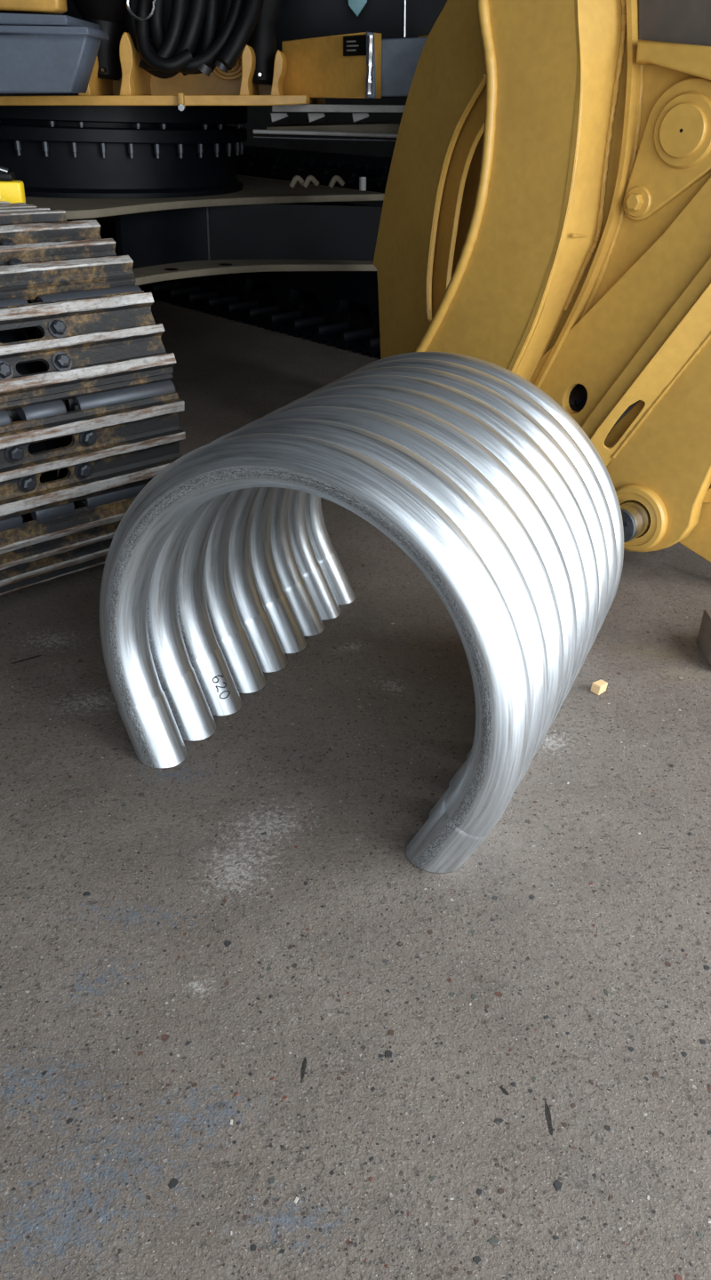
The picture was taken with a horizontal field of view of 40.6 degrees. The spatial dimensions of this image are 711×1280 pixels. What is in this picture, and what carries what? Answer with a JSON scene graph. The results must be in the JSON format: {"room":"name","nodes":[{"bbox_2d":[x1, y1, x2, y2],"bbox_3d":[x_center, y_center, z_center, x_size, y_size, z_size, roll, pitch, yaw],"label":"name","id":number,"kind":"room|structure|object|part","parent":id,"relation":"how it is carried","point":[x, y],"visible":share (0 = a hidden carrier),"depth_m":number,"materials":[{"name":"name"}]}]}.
{"room":"workspace","nodes":[
{"label":"workspace","id":0,"kind":"room"},
{"bbox_2d":[0,93,407,206],"bbox_3d":[-0.202,-8.537,11.159,17.000,6.500,0.200,2,29,0],"label":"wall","id":1,"kind":"structure","parent":0,"point":[259,117],"depth_m":12.18,"materials":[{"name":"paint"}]},
{"bbox_2d":[0,216,710,1279],"bbox_3d":[-0.481,-0.546,3.714,17.000,0.201,21.000,2,29,0],"label":"floor","id":2,"kind":"structure","parent":0,"point":[244,1036],"depth_m":1.61,"materials":[{"name":"concrete"}]},
{"bbox_2d":[0,0,587,595],"bbox_3d":[-1.176,-2.297,4.526,4.000,2.020,4.779,-24,38,-38],"label":"excavator","id":3,"kind":"object","parent":2,"relation":"on","point":[267,237],"visible":0.67,"depth_m":3.66,"materials":[{"name":"metal"}]},
{"bbox_2d":[0,166,25,203],"bbox_3d":[-1.052,-1.319,2.784,0.165,0.103,0.066,-2,29,-7],"label":"tool","id":4,"kind":"object","parent":3,"relation":"on","point":[12,191],"visible":0.88,"depth_m":2.77,"materials":[{"name":"yellow plastic"}]},
{"bbox_3d":[-1.105,-2.068,3.266,0.468,0.028,0.280,2,29,0],"label":"box lid","id":5,"kind":"part","parent":3,"relation":"part of","materials":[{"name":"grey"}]},
{"bbox_3d":[-0.856,-2.431,4.330,1.369,0.077,1.600,2,29,0],"label":"deck plate","id":6,"kind":"part","parent":3,"relation":"part of","materials":[{"name":"yellow paint"}]},
{"bbox_3d":[-0.708,-2.340,3.994,0.828,0.159,0.030,2,29,0],"label":"cross plate","id":7,"kind":"part","parent":3,"relation":"part of","materials":[{"name":"yellow paint"}]},
{"bbox_3d":[-1.273,-2.200,4.676,2.450,0.030,2.034,-24,38,-38],"label":"carbody plate","id":8,"kind":"part","parent":3,"relation":"part of","materials":[{"name":"metal"}]},
{"bbox_3d":[-0.201,-2.422,5.920,0.340,0.500,3.400,-24,38,-38],"label":"track frame","id":9,"kind":"part","parent":3,"relation":"part of","materials":[{"name":"black paint"}]},
{"bbox_3d":[0.009,-2.081,3.992,0.869,0.019,0.012,2,29,0],"label":"guard rail","id":10,"kind":"part","parent":3,"relation":"part of","materials":[{"name":"metal"}]},
{"bbox_3d":[0.009,-2.074,3.939,0.858,0.020,0.016,2,29,0],"label":"guard rail","id":11,"kind":"part","parent":3,"relation":"part of","materials":[{"name":"grey metal"}]},
{"bbox_3d":[0.000,-2.180,3.520,0.012,0.065,0.124,-23,38,-37],"label":"name plate","id":12,"kind":"part","parent":3,"relation":"part of","materials":[{"name":"black metal"}]},
{"bbox_3d":[0.005,-2.667,4.014,0.087,0.103,0.008,2,29,0],"label":"teal marker plate","id":13,"kind":"part","parent":3,"relation":"part of","materials":[{"name":"paint"}]},
{"bbox_3d":[0.202,-2.609,3.923,0.026,0.249,0.016,2,29,0],"label":"grab post","id":14,"kind":"part","parent":3,"relation":"part of","materials":[{"name":"metal"}]},
{"bbox_2d":[372,0,710,562],"bbox_3d":[0.825,-1.709,2.552,0.846,3.371,2.977,-19,35,-33],"label":"excavator arm","id":15,"kind":"object","parent":3,"relation":"attached to","point":[546,216],"visible":0.94,"depth_m":2.74,"materials":[{"name":"yellow paint"}]},
{"bbox_3d":[0.284,-1.331,3.417,0.020,1.836,0.973,-11,32,-23],"label":"plate","id":16,"kind":"part","parent":15,"relation":"part of","materials":[{"name":"yellow paint"}]},
{"bbox_3d":[0.370,-1.254,2.831,0.602,1.218,0.020,25,37,35],"label":"wrapper plate","id":17,"kind":"part","parent":15,"relation":"part of","materials":[{"name":"yellow paint"}]},
{"bbox_3d":[0.872,-0.702,2.876,0.336,0.443,0.010,26,37,36],"label":"slot backing plate","id":18,"kind":"part","parent":15,"relation":"part of","materials":[{"name":"yellow paint"}]},
{"bbox_3d":[1.127,-1.553,2.124,1.807,2.615,0.030,26,37,37],"label":"plate","id":19,"kind":"part","parent":15,"relation":"part of","materials":[{"name":"yellow paint"}]},
{"bbox_2d":[624,185,651,217],"bbox_3d":[0.770,-1.196,2.621,0.078,0.078,0.008,26,37,37],"label":"bolt","id":20,"kind":"object","parent":15,"relation":"in","point":[637,198],"depth_m":2.61,"materials":[{"name":"yellow paint"}]},
{"bbox_3d":[0.958,-0.682,2.738,0.477,0.980,0.060,26,37,37],"label":"eye plate","id":21,"kind":"part","parent":15,"relation":"part of","materials":[{"name":"yellow paint"}]},
{"bbox_3d":[0.850,-1.279,2.521,0.269,0.341,0.030,26,37,37],"label":"link plate","id":22,"kind":"part","parent":15,"relation":"part of","materials":[{"name":"yellow paint"}]},
{"bbox_3d":[1.155,-1.971,1.830,1.674,1.519,0.010,26,37,37],"label":"recess plate","id":23,"kind":"part","parent":15,"relation":"part of","materials":[{"name":"metal"}]},
{"bbox_3d":[1.149,-0.387,2.794,0.452,0.569,0.040,26,37,37],"label":"plate","id":24,"kind":"part","parent":15,"relation":"part of","materials":[{"name":"yellow paint"}]},
{"bbox_2d":[99,432,530,872],"bbox_3d":[-0.111,-0.008,1.801,0.928,0.748,0.152,16,32,23],"label":"tube","id":25,"kind":"object","parent":2,"relation":"on","point":[482,616],"visible":1,"depth_m":1.66,"materials":[{"name":"metal"}]},
{"bbox_2d":[146,418,548,817],"bbox_3d":[-0.064,-0.054,1.886,0.928,0.748,0.137,16,32,23],"label":"tube","id":26,"kind":"object","parent":2,"relation":"on","point":[178,678],"visible":0.52,"depth_m":1.71,"materials":[{"name":"metal"}]},
{"bbox_2d":[176,406,563,786],"bbox_3d":[-0.018,-0.100,1.969,0.928,0.749,0.122,16,32,23],"label":"tube","id":27,"kind":"object","parent":2,"relation":"on","point":[206,657],"visible":0.38,"depth_m":1.79,"materials":[{"name":"metal"}]},
{"bbox_2d":[204,394,576,759],"bbox_3d":[0.026,-0.144,2.052,0.928,0.749,0.106,16,32,23],"label":"tube","id":28,"kind":"object","parent":2,"relation":"on","point":[244,666],"visible":0.36,"depth_m":1.87,"materials":[{"name":"metal"}]},
{"bbox_2d":[228,384,589,700],"bbox_3d":[0.069,-0.189,2.134,0.928,0.749,0.114,16,32,23],"label":"tube","id":29,"kind":"object","parent":2,"relation":"on","point":[254,618],"visible":0.31,"depth_m":1.95,"materials":[{"name":"metal"}]},
{"bbox_2d":[250,375,599,674],"bbox_3d":[0.111,-0.232,2.214,0.928,0.749,0.129,16,32,23],"label":"tube","id":30,"kind":"object","parent":2,"relation":"on","point":[276,602],"visible":0.31,"depth_m":2.02,"materials":[{"name":"metal"}]},
{"bbox_2d":[271,366,608,652],"bbox_3d":[0.152,-0.274,2.293,0.928,0.748,0.144,16,32,23],"label":"tube","id":31,"kind":"object","parent":2,"relation":"on","point":[308,616],"visible":0.3,"depth_m":2.10,"materials":[{"name":"metal"}]},
{"bbox_2d":[288,359,616,633],"bbox_3d":[0.191,-0.316,2.370,0.928,0.748,0.160,15,32,23],"label":"tube","id":32,"kind":"object","parent":2,"relation":"on","point":[311,570],"visible":0.27,"depth_m":2.17,"materials":[{"name":"metal"}]},
{"bbox_2d":[305,352,623,615],"bbox_3d":[0.229,-0.356,2.446,0.928,0.747,0.175,15,32,23],"label":"tube","id":33,"kind":"object","parent":2,"relation":"on","point":[327,556],"visible":0.29,"depth_m":2.23,"materials":[{"name":"metal"}]},
{"bbox_2d":[590,679,607,695],"bbox_3d":[0.602,0.116,2.368,0.035,0.024,0.026,-20,36,-34],"label":"chip","id":34,"kind":"object","parent":2,"relation":"on","point":[598,687],"visible":1,"depth_m":2.36,"materials":[{"name":"beige wood"}]},
{"bbox_2d":[696,608,710,665],"bbox_3d":[1.088,0.006,2.513,0.325,0.105,0.160,2,29,0],"label":"block","id":35,"kind":"object","parent":2,"relation":"on","point":[704,637],"visible":1,"depth_m":2.54,"materials":[{"name":"grey concrete"}]}
]}

